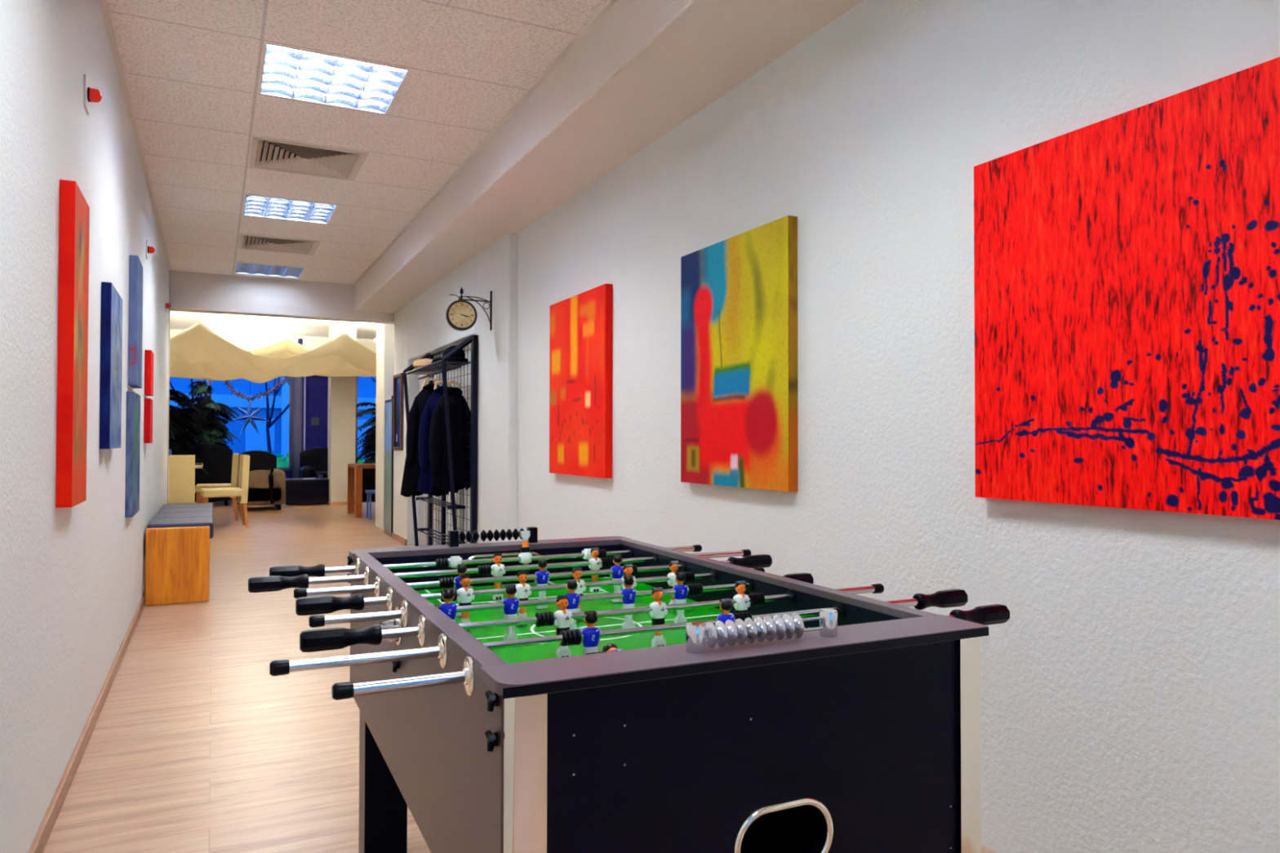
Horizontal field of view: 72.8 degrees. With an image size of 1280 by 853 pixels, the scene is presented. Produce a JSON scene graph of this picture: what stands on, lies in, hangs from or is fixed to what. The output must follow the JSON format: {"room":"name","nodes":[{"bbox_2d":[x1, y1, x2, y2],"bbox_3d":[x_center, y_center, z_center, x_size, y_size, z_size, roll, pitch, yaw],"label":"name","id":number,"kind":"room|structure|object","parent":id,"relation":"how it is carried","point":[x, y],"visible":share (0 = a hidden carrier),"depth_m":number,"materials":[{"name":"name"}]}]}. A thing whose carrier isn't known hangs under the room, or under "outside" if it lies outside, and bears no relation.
{"room":"common room","nodes":[
{"label":"common room","id":0,"kind":"room"},
{"bbox_2d":[0,0,169,852],"bbox_3d":[-1.767,-0.364,2.480,0.200,2.920,13.200,1,-1,-26],"label":"wall","id":1,"kind":"structure","parent":0,"point":[73,580],"depth_m":2.41,"materials":[{"name":"white paint"}]},
{"bbox_2d":[55,179,89,507],"bbox_3d":[-1.688,-0.232,2.588,0.038,0.925,0.311,1,-1,-26],"label":"painting","id":2,"kind":"object","parent":1,"relation":"attached to","point":[74,210],"visible":1,"depth_m":2.46,"materials":[{"name":"fabric"}]},
{"bbox_2d":[27,591,145,852],"bbox_3d":[-1.674,1.068,2.504,0.014,0.058,13.200,1,-1,-26],"label":"baseboard","id":3,"kind":"structure","parent":1,"relation":"attached to","point":[38,845],"depth_m":2.83,"materials":[{"name":"brown wood"}]},
{"bbox_2d":[83,74,102,115],"bbox_3d":[-1.844,-1.116,2.930,0.048,0.105,0.095,1,-1,-26],"label":"lamp","id":4,"kind":"object","parent":1,"relation":"attached to","point":[92,95],"visible":1,"depth_m":2.91,"materials":[{"name":"red plastic"}]},
{"bbox_2d":[99,281,122,448],"bbox_3d":[-2.179,-0.234,3.582,0.034,0.649,0.465,1,-1,-26],"label":"painting","id":5,"kind":"object","parent":1,"relation":"attached to","point":[111,331],"visible":1,"depth_m":3.39,"materials":[{"name":"fabric"}]},
{"bbox_2d":[124,391,140,517],"bbox_3d":[-2.686,0.144,4.601,0.032,0.637,0.470,1,-1,-26],"label":"painting","id":6,"kind":"object","parent":1,"relation":"attached to","point":[132,410],"visible":1,"depth_m":4.40,"materials":[{"name":"fabric"}]},
{"bbox_2d":[128,254,142,388],"bbox_3d":[-2.684,-0.546,4.623,0.040,0.667,0.350,1,-1,-26],"label":"painting","id":7,"kind":"object","parent":1,"relation":"attached to","point":[135,268],"visible":1,"depth_m":4.47,"materials":[{"name":"fabric"}]},
{"bbox_2d":[143,398,152,443],"bbox_3d":[-3.193,-0.035,5.641,0.034,0.286,0.260,1,-1,-26],"label":"painting","id":8,"kind":"object","parent":1,"relation":"attached to","point":[148,418],"visible":1,"depth_m":5.53,"materials":[{"name":"fabric"}]},
{"bbox_2d":[144,350,153,395],"bbox_3d":[-3.192,-0.344,5.646,0.036,0.283,0.260,1,-1,-26],"label":"painting","id":9,"kind":"object","parent":1,"relation":"attached to","point":[148,354],"visible":1,"depth_m":5.53,"materials":[{"name":"fabric"}]},
{"bbox_2d":[146,240,155,259],"bbox_3d":[-3.154,-1.137,5.596,0.048,0.105,0.095,1,-1,-26],"label":"lamp","id":10,"kind":"object","parent":1,"relation":"attached to","point":[148,249],"visible":1,"depth_m":5.58,"materials":[{"name":"red plastic"}]},
{"bbox_2d":[164,298,170,311],"bbox_3d":[-4.213,-1.077,7.749,0.048,0.105,0.095,1,-1,-26],"label":"lamp","id":11,"kind":"object","parent":1,"relation":"attached to","point":[166,304],"visible":1,"depth_m":7.73,"materials":[{"name":"red plastic"}]},
{"bbox_2d":[98,0,617,283],"bbox_3d":[-0.877,-1.605,2.880,1.750,0.022,13.100,1,-1,-26],"label":"trim","id":12,"kind":"structure","parent":1,"relation":"attached to","point":[104,5],"depth_m":4.31,"materials":[{"name":"beige paint"}]},
{"bbox_2d":[167,272,170,504],"bbox_3d":[-6.265,-0.302,7.767,3.605,2.950,0.260,1,-1,-26],"label":"wall","id":13,"kind":"structure","parent":0,"point":[169,273],"depth_m":8.55,"materials":[{"name":"white paint"}]},
{"bbox_2d":[221,376,291,401],"bbox_3d":[-6.722,-0.746,15.205,1.236,0.628,0.050,1,-1,-26],"label":"leaf garland","id":14,"kind":"object","parent":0,"point":[228,384],"visible":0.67,"depth_m":15.19,"materials":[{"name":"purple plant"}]},
{"bbox_2d":[169,311,376,339],"bbox_3d":[-5.484,-1.779,12.320,9.400,0.150,7.700,1,-1,-26],"label":"ceiling","id":15,"kind":"structure","parent":0,"point":[178,320],"depth_m":14.25,"materials":[{"name":"white paint"}]},
{"bbox_2d":[228,381,269,433],"bbox_3d":[-6.543,-0.716,14.569,0.644,1.697,0.120,1,-1,-26],"label":"star","id":16,"kind":"object","parent":15,"relation":"hanging from","point":[249,415],"visible":0.88,"depth_m":14.54,"materials":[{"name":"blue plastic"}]},
{"bbox_2d":[233,327,268,348],"bbox_3d":[-6.546,-1.502,14.747,0.640,0.331,0.320,1,-1,-26],"label":"panel light","id":17,"kind":"object","parent":15,"relation":"hanging from","point":[241,345],"visible":0.6,"depth_m":14.61,"materials":[{"name":"white"}]},
{"bbox_2d":[238,346,261,348],"bbox_3d":[-6.546,-1.339,14.744,0.600,0.006,0.280,1,-1,-26],"label":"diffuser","id":18,"kind":"object","parent":17,"relation":"attached to","point":[245,347],"depth_m":14.67,"materials":[{"name":"white"}]},
{"bbox_3d":[-5.663,-1.529,12.952,0.640,0.331,0.320,1,-1,-26],"label":"panel light","id":19,"kind":"object","parent":15,"relation":"hanging from","visible":0},
{"bbox_2d":[237,332,282,337],"bbox_3d":[-5.663,-1.366,12.950,0.600,0.006,0.280,1,-1,-26],"label":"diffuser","id":20,"kind":"object","parent":19,"relation":"attached to","point":[257,334],"depth_m":12.89,"materials":[{"name":"white"}]},
{"bbox_2d":[169,270,394,324],"bbox_3d":[-3.582,-1.434,9.137,2.400,0.575,0.200,1,-1,-26],"label":"lintel","id":21,"kind":"object","parent":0,"point":[189,291],"visible":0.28,"depth_m":8.91,"materials":[{"name":"beige paint"}]},
{"bbox_2d":[282,375,328,478],"bbox_3d":[-7.007,-0.179,15.614,9.200,2.950,0.200,1,-1,-26],"label":"wall","id":22,"kind":"structure","parent":0,"point":[317,386],"depth_m":16.00,"materials":[{"name":"blue paint"}]},
{"bbox_2d":[168,376,293,470],"bbox_3d":[-8.286,-0.267,14.931,4.300,2.100,0.060,1,-1,-26],"label":"window","id":23,"kind":"structure","parent":22,"relation":"in","point":[274,437],"depth_m":15.64,"materials":[{"name":"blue glass"}]},
{"bbox_2d":[169,328,376,352],"bbox_3d":[-7.029,-1.332,15.454,9.000,0.650,0.100,1,-1,-26],"label":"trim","id":24,"kind":"structure","parent":22,"relation":"attached to","point":[312,343],"depth_m":15.61,"materials":[{"name":"white paint"}]},
{"bbox_2d":[292,338,302,478],"bbox_3d":[-6.220,-0.175,15.778,0.160,2.850,0.052,0,-1,-18],"label":"curtain","id":25,"kind":"object","parent":22,"relation":"hanging from","point":[297,381],"visible":0.62,"depth_m":15.77,"materials":[{"name":"fabric"}]},
{"bbox_2d":[303,376,306,450],"bbox_3d":[-6.132,-0.173,15.873,0.006,2.850,0.042,0,-1,20],"label":"curtain","id":26,"kind":"object","parent":22,"relation":"hanging from","point":[304,377],"visible":0.6,"depth_m":15.88,"materials":[{"name":"grey fabric"}]},
{"bbox_2d":[311,417,319,425],"bbox_3d":[-5.981,-0.096,15.995,0.120,0.140,0.020,1,-1,-26],"label":"picture","id":27,"kind":"object","parent":22,"relation":"attached to","point":[315,420],"visible":1,"depth_m":15.99},
{"bbox_2d":[327,412,328,448],"bbox_3d":[-5.760,-0.170,16.056,0.006,2.850,0.042,0,-1,20],"label":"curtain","id":28,"kind":"object","parent":22,"relation":"hanging from","point":[327,412],"visible":0.11,"depth_m":16.03,"materials":[{"name":"grey fabric"}]},
{"bbox_2d":[355,376,376,463],"bbox_3d":[-4.656,-0.208,16.715,1.610,2.150,0.060,1,-1,-26],"label":"window","id":29,"kind":"structure","parent":22,"relation":"in","point":[366,387],"depth_m":16.43,"materials":[{"name":"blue glass"}]},
{"bbox_2d":[328,322,356,502],"bbox_3d":[-4.879,-0.198,14.210,0.380,2.950,0.400,1,-1,-26],"label":"wall column","id":30,"kind":"structure","parent":0,"point":[341,390],"depth_m":14.03,"materials":[{"name":"beige paint"}]},
{"bbox_2d":[248,337,311,358],"bbox_3d":[-5.402,-1.007,13.045,6.601,0.474,1.851,1,-1,-26],"label":"fabric canopy","id":31,"kind":"object","parent":30,"relation":"attached to","point":[285,348],"visible":0.02,"depth_m":12.38,"materials":[{"name":"beige fabric"}]},
{"bbox_2d":[326,501,355,506],"bbox_3d":[-4.881,1.247,14.187,0.400,0.060,0.420,1,-1,-26],"label":"baseboard","id":32,"kind":"structure","parent":30,"relation":"attached to","point":[331,504],"depth_m":13.97,"materials":[{"name":"brown wood"}]},
{"bbox_2d":[106,0,608,284],"bbox_3d":[-0.716,-1.712,3.101,2.612,0.200,13.350,1,-1,-26],"label":"ceiling","id":33,"kind":"structure","parent":0,"point":[193,68],"depth_m":4.34,"materials":[{"name":"tile"}]},
{"bbox_2d":[235,262,303,278],"bbox_3d":[-3.634,-1.574,8.509,0.590,0.093,0.580,1,-1,-26],"label":"ceiling light","id":34,"kind":"object","parent":33,"relation":"attached to","point":[241,268],"visible":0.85,"depth_m":8.58,"materials":[{"name":"metal"}]},
{"bbox_2d":[238,233,318,254],"bbox_3d":[-3.083,-1.607,7.388,0.598,0.129,0.573,1,-1,-26],"label":"ceiling vent","id":35,"kind":"object","parent":33,"relation":"in","point":[249,242],"visible":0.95,"depth_m":7.42,"materials":[{"name":"beige metal"}]},
{"bbox_2d":[243,194,337,223],"bbox_3d":[-2.531,-1.607,6.266,0.590,0.093,0.580,1,-1,-26],"label":"ceiling light","id":36,"kind":"object","parent":33,"relation":"attached to","point":[254,205],"visible":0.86,"depth_m":6.33,"materials":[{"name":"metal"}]},
{"bbox_2d":[248,136,365,180],"bbox_3d":[-1.979,-1.640,5.145,0.598,0.129,0.573,1,-1,-26],"label":"ceiling vent","id":37,"kind":"object","parent":33,"relation":"in","point":[265,153],"visible":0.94,"depth_m":5.17,"materials":[{"name":"beige metal"}]},
{"bbox_2d":[259,43,408,114],"bbox_3d":[-1.428,-1.641,4.023,0.590,0.093,0.580,1,-1,-26],"label":"ceiling light","id":38,"kind":"object","parent":33,"relation":"attached to","point":[291,73],"visible":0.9,"depth_m":4.08,"materials":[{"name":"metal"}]},
{"bbox_2d":[393,232,517,545],"bbox_3d":[-1.655,-0.182,7.642,0.260,2.720,4.070,1,-1,-26],"label":"wall","id":39,"kind":"structure","parent":0,"point":[421,326],"depth_m":6.27,"materials":[{"name":"white paint"}]},
{"bbox_2d":[392,373,403,450],"bbox_3d":[-2.538,-0.150,9.108,0.030,0.800,0.430,1,-1,-26],"label":"framed picture","id":40,"kind":"object","parent":39,"relation":"attached to","point":[397,383],"visible":0.98,"depth_m":9.12,"materials":[{"name":"brown wood"}]},
{"bbox_2d":[391,532,406,545],"bbox_3d":[-1.777,1.148,7.554,0.014,0.058,4.084,1,-1,-26],"label":"baseboard","id":41,"kind":"structure","parent":39,"relation":"attached to","point":[396,537],"depth_m":8.99,"materials":[{"name":"brown wood"}]},
{"bbox_2d":[445,286,492,330],"bbox_3d":[-1.188,-0.818,6.044,0.321,0.305,0.074,0,-1,-21],"label":"clock","id":42,"kind":"object","parent":39,"relation":"attached to","point":[460,314],"visible":1,"depth_m":6.01,"materials":[{"name":"metal"}]},
{"bbox_2d":[43,499,995,852],"bbox_3d":[-2.532,1.215,6.259,9.000,0.120,20.700,1,-1,-26],"label":"floor","id":43,"kind":"structure","parent":0,"point":[193,746],"depth_m":3.17,"materials":[{"name":"brown wood"}]},
{"bbox_2d":[145,525,210,605],"bbox_3d":[-3.448,0.913,6.549,0.365,0.490,2.100,1,-1,-26],"label":"wooden bench","id":44,"kind":"object","parent":43,"relation":"on","point":[177,559],"visible":0.73,"depth_m":5.61,"materials":[{"name":"orange wood"}]},
{"bbox_2d":[146,502,213,538],"bbox_3d":[-3.436,0.701,6.556,0.385,0.110,1.996,1,-1,-26],"label":"seat cushion","id":45,"kind":"object","parent":44,"relation":"on","point":[200,514],"visible":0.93,"depth_m":6.20,"materials":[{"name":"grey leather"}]},
{"bbox_2d":[168,454,195,503],"bbox_3d":[-5.624,0.779,10.471,0.460,0.875,0.505,1,-1,-26],"label":"dining chair","id":46,"kind":"object","parent":43,"relation":"on","point":[181,473],"visible":0.54,"depth_m":10.30,"materials":[{"name":"beige fabric"}]},
{"bbox_2d":[168,389,212,484],"bbox_3d":[-7.208,0.330,12.899,1.561,1.845,1.667,1,-1,-32],"label":"potted palm","id":47,"kind":"object","parent":43,"relation":"on","point":[180,439],"visible":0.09,"depth_m":12.90,"materials":[{"name":"green plant"}]},
{"bbox_2d":[195,463,203,468],"bbox_3d":[-6.184,0.859,11.155,1.000,0.735,1.100,1,-1,-26],"label":"dining table","id":48,"kind":"object","parent":43,"relation":"on","point":[196,466],"visible":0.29,"depth_m":10.87,"materials":[{"name":"brown wood"}]},
{"bbox_2d":[168,443,232,506],"bbox_3d":[-7.149,0.771,14.026,1.000,1.000,0.850,1,-1,-26],"label":"sofa","id":49,"kind":"object","parent":43,"relation":"on","point":[217,460],"visible":0.32,"depth_m":13.76,"materials":[{"name":"black leather"}]},
{"bbox_2d":[177,380,240,502],"bbox_3d":[-7.401,0.258,14.754,1.172,2.048,1.016,0,-1,18],"label":"potted palm","id":50,"kind":"object","parent":43,"relation":"on","point":[217,431],"visible":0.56,"depth_m":14.52,"materials":[{"name":"green plant"}]},
{"bbox_2d":[195,453,239,520],"bbox_3d":[-5.576,0.795,11.455,0.505,0.875,0.460,1,-1,-24],"label":"dining chair","id":51,"kind":"object","parent":43,"relation":"on","point":[233,483],"visible":0.7,"depth_m":11.33,"materials":[{"name":"beige leather"}]},
{"bbox_2d":[200,454,249,528],"bbox_3d":[-5.010,0.780,10.476,0.505,0.875,0.460,1,-1,-30],"label":"dining chair","id":52,"kind":"object","parent":43,"relation":"on","point":[241,491],"visible":0.96,"depth_m":10.38,"materials":[{"name":"beige leather"}]},
{"bbox_2d":[238,450,276,471],"bbox_3d":[-6.465,0.841,14.584,0.620,0.880,0.800,1,-1,-26],"label":"armchair","id":53,"kind":"object","parent":43,"relation":"on","point":[259,460],"visible":0.12,"depth_m":14.26,"materials":[{"name":"brown leather"}]},
{"bbox_2d":[235,468,285,510],"bbox_3d":[-5.830,0.962,13.334,0.660,0.600,0.860,1,-1,-26],"label":"armchair","id":54,"kind":"object","parent":43,"relation":"on","point":[258,483],"visible":0.6,"depth_m":12.97,"materials":[{"name":"beige fabric"}]},
{"bbox_2d":[268,468,274,504],"bbox_3d":[-5.502,0.892,12.958,0.085,0.532,0.093,1,-1,-26],"label":"throw","id":55,"kind":"object","parent":54,"relation":"hanging from","point":[271,475],"visible":1,"depth_m":12.92,"materials":[{"name":"black fabric"}]},
{"bbox_2d":[285,477,328,504],"bbox_3d":[-5.444,1.052,14.247,0.780,0.390,0.600,1,-1,-26],"label":"coffee table","id":56,"kind":"object","parent":43,"relation":"on","point":[298,491],"visible":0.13,"depth_m":13.99,"materials":[{"name":"black paint"}]},
{"bbox_2d":[298,447,328,478],"bbox_3d":[-5.611,0.834,15.339,0.720,0.920,0.800,1,-1,-26],"label":"armchair","id":57,"kind":"object","parent":43,"relation":"on","point":[313,462],"visible":0.23,"depth_m":15.41,"materials":[{"name":"black leather"}]},
{"bbox_2d":[315,471,328,477],"bbox_3d":[-5.558,0.842,15.220,0.290,0.100,0.540,1,-1,-26],"label":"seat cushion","id":58,"kind":"object","parent":57,"relation":"on","point":[325,473],"depth_m":14.98,"materials":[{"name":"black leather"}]},
{"bbox_2d":[346,463,375,517],"bbox_3d":[-3.501,0.894,12.430,1.210,0.715,0.820,1,-1,-26],"label":"wooden table","id":59,"kind":"object","parent":43,"relation":"on","point":[365,473],"visible":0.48,"depth_m":11.98,"materials":[{"name":"brown wood"}]},
{"bbox_2d":[355,401,376,463],"bbox_3d":[-4.436,0.430,15.170,1.347,1.726,1.310,0,-1,-23],"label":"potted palm","id":60,"kind":"object","parent":43,"relation":"on","point":[369,441],"visible":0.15,"depth_m":15.02,"materials":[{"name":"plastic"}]},
{"bbox_2d":[364,489,375,519],"bbox_3d":[-3.529,1.050,11.734,0.320,0.380,0.280,1,-1,-26],"label":"stool","id":61,"kind":"object","parent":43,"relation":"on","point":[369,492],"visible":0.45,"depth_m":11.57,"materials":[{"name":"metal"}]},
{"bbox_2d":[375,323,394,529],"bbox_3d":[-1.509,-0.247,10.780,3.200,2.950,1.430,1,-1,-26],"label":"pier","id":62,"kind":"object","parent":43,"relation":"on","point":[384,332],"visible":0.07,"depth_m":10.32,"materials":[{"name":"white paint"}]},
{"bbox_2d":[384,399,393,537],"bbox_3d":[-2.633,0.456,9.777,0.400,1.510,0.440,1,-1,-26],"label":"door","id":63,"kind":"structure","parent":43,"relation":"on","point":[388,451],"depth_m":9.65,"materials":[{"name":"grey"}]},
{"bbox_2d":[403,334,478,546],"bbox_3d":[-1.643,0.251,7.003,0.265,1.837,1.485,1,-1,-26],"label":"coat rack","id":64,"kind":"object","parent":43,"relation":"on","point":[473,339],"visible":0.66,"depth_m":6.43,"materials":[{"name":"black metal"}]},
{"bbox_2d":[413,358,434,372],"bbox_3d":[-1.794,-0.514,7.285,0.216,0.113,0.279,1,-1,-26],"label":"hat","id":65,"kind":"object","parent":64,"relation":"on","point":[418,363],"visible":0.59,"depth_m":7.19,"materials":[{"name":"beige fabric"}]},
{"bbox_2d":[400,382,449,497],"bbox_3d":[-1.730,0.105,7.082,0.436,0.928,0.186,1,-1,-26],"label":"coat","id":66,"kind":"object","parent":64,"relation":"attached to","point":[410,484],"visible":0.44,"depth_m":6.98,"materials":[{"name":"black fabric"}]},
{"bbox_2d":[421,371,439,389],"bbox_3d":[-1.706,-0.374,7.102,0.163,0.154,0.024,1,-1,-26],"label":"hanger","id":67,"kind":"object","parent":64,"relation":"hanging from","point":[431,378],"visible":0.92,"depth_m":7.09,"materials":[{"name":"brown wood"}]},
{"bbox_2d":[417,386,461,493],"bbox_3d":[-1.554,0.101,6.813,0.376,0.847,0.172,1,-1,-26],"label":"coat","id":68,"kind":"object","parent":64,"relation":"attached to","point":[425,482],"visible":0.39,"depth_m":6.71,"materials":[{"name":"blue fabric"}]},
{"bbox_2d":[431,356,448,368],"bbox_3d":[-1.607,-0.511,6.997,0.142,0.092,0.170,1,-1,-26],"label":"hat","id":69,"kind":"object","parent":64,"relation":"on","point":[436,359],"visible":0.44,"depth_m":6.94,"materials":[{"name":"black fabric"}]},
{"bbox_2d":[408,360,471,375],"bbox_3d":[-1.644,-0.467,7.011,0.216,0.007,1.420,1,-1,-26],"label":"shelf","id":70,"kind":"object","parent":64,"relation":"attached to","point":[418,371],"depth_m":6.88,"materials":[{"name":"black metal"}]},
{"bbox_2d":[415,497,465,544],"bbox_3d":[-1.647,0.888,7.095,0.160,0.563,1.231,1,-1,-26],"label":"shoe shelf","id":71,"kind":"object","parent":64,"relation":"attached to","point":[443,503],"depth_m":7.24,"materials":[{"name":"black metal"}]},
{"bbox_2d":[434,369,450,389],"bbox_3d":[-1.551,-0.359,6.821,0.144,0.192,0.024,1,-1,-26],"label":"hanger","id":72,"kind":"object","parent":64,"relation":"hanging from","point":[439,381],"visible":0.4,"depth_m":6.80,"materials":[{"name":"brown wood"}]},
{"bbox_2d":[429,386,471,490],"bbox_3d":[-1.427,0.088,6.596,0.356,0.788,0.170,1,-1,-26],"label":"coat","id":73,"kind":"object","parent":64,"relation":"attached to","point":[460,427],"visible":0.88,"depth_m":6.53,"materials":[{"name":"black fabric"}]},
{"bbox_2d":[447,366,460,389],"bbox_3d":[-1.427,-0.353,6.604,0.124,0.210,0.024,1,-1,-26],"label":"hanger","id":74,"kind":"object","parent":64,"relation":"hanging from","point":[451,381],"visible":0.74,"depth_m":6.60,"materials":[{"name":"brown wood"}]},
{"bbox_2d":[443,345,468,364],"bbox_3d":[-1.400,-0.540,6.586,0.200,0.147,0.230,1,-1,-26],"label":"hat","id":75,"kind":"object","parent":64,"relation":"on","point":[460,356],"visible":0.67,"depth_m":6.51,"materials":[{"name":"black fabric"}]},
{"bbox_2d":[248,526,1009,852],"bbox_3d":[-0.092,0.668,1.667,1.201,0.837,1.312,1,-1,-26],"label":"foosball table","id":76,"kind":"object","parent":43,"relation":"on","point":[606,694],"visible":1,"depth_m":1.17,"materials":[{"name":"laminate"}]},
{"bbox_2d":[377,619,399,642],"bbox_3d":[-0.432,0.353,1.492,0.033,0.031,0.060,1,-1,-26],"label":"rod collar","id":77,"kind":"object","parent":76,"relation":"on","point":[390,624],"depth_m":1.48,"materials":[{"name":"metal"}]},
{"bbox_2d":[705,616,822,643],"bbox_3d":[0.164,0.265,1.135,0.205,0.018,0.004,1,-1,-26],"label":"counter","id":78,"kind":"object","parent":76,"relation":"on","point":[819,617],"depth_m":1.17,"materials":[{"name":"metal"}]},
{"bbox_2d":[741,805,817,852],"bbox_3d":[0.141,0.522,1.179,0.198,0.114,0.132,1,-1,-26],"label":"ball return hole","id":79,"kind":"object","parent":76,"relation":"on","point":[793,830],"depth_m":1.21,"materials":[{"name":"black plastic"}]},
{"bbox_2d":[354,0,862,313],"bbox_3d":[0.174,-1.565,3.486,0.672,0.480,13.260,1,-1,-26],"label":"ceiling beam","id":80,"kind":"structure","parent":0,"point":[645,68],"depth_m":3.77,"materials":[{"name":"beige paint"}]},
{"bbox_2d":[516,0,1279,852],"bbox_3d":[1.291,-0.371,1.727,0.200,2.920,9.150,1,-1,-26],"label":"wall","id":81,"kind":"structure","parent":0,"point":[1130,686],"depth_m":2.42,"materials":[{"name":"white paint"}]},
{"bbox_2d":[549,283,613,478],"bbox_3d":[-0.336,-0.226,4.759,0.040,0.985,0.810,1,-1,-26],"label":"painting","id":82,"kind":"object","parent":81,"relation":"attached to","point":[580,325],"visible":1,"depth_m":4.67,"materials":[{"name":"fabric"}]},
{"bbox_2d":[680,215,797,491],"bbox_3d":[0.360,-0.247,3.343,0.040,0.954,0.765,1,-1,-26],"label":"painting","id":83,"kind":"object","parent":81,"relation":"attached to","point":[739,293],"visible":1,"depth_m":3.25,"materials":[{"name":"fabric"}]},
{"bbox_2d":[973,56,1279,519],"bbox_3d":[1.129,-0.255,1.779,0.040,0.862,1.090,1,-1,-26],"label":"painting","id":84,"kind":"object","parent":81,"relation":"attached to","point":[1126,264],"visible":1,"depth_m":1.86,"materials":[{"name":"red fabric"}]},
{"bbox_3d":[-1.477,-0.235,11.509,2.500,2.950,0.150,1,-1,-26],"label":"wall","id":85,"kind":"structure","parent":0,"visible":0},
{"bbox_2d":[169,321,376,383],"bbox_3d":[-4.800,-0.865,11.026,7.502,0.619,2.002,1,-1,-26],"label":"fabric canopy","id":86,"kind":"object","parent":85,"relation":"attached to","point":[197,352],"visible":0.39,"depth_m":10.72,"materials":[{"name":"beige fabric"}]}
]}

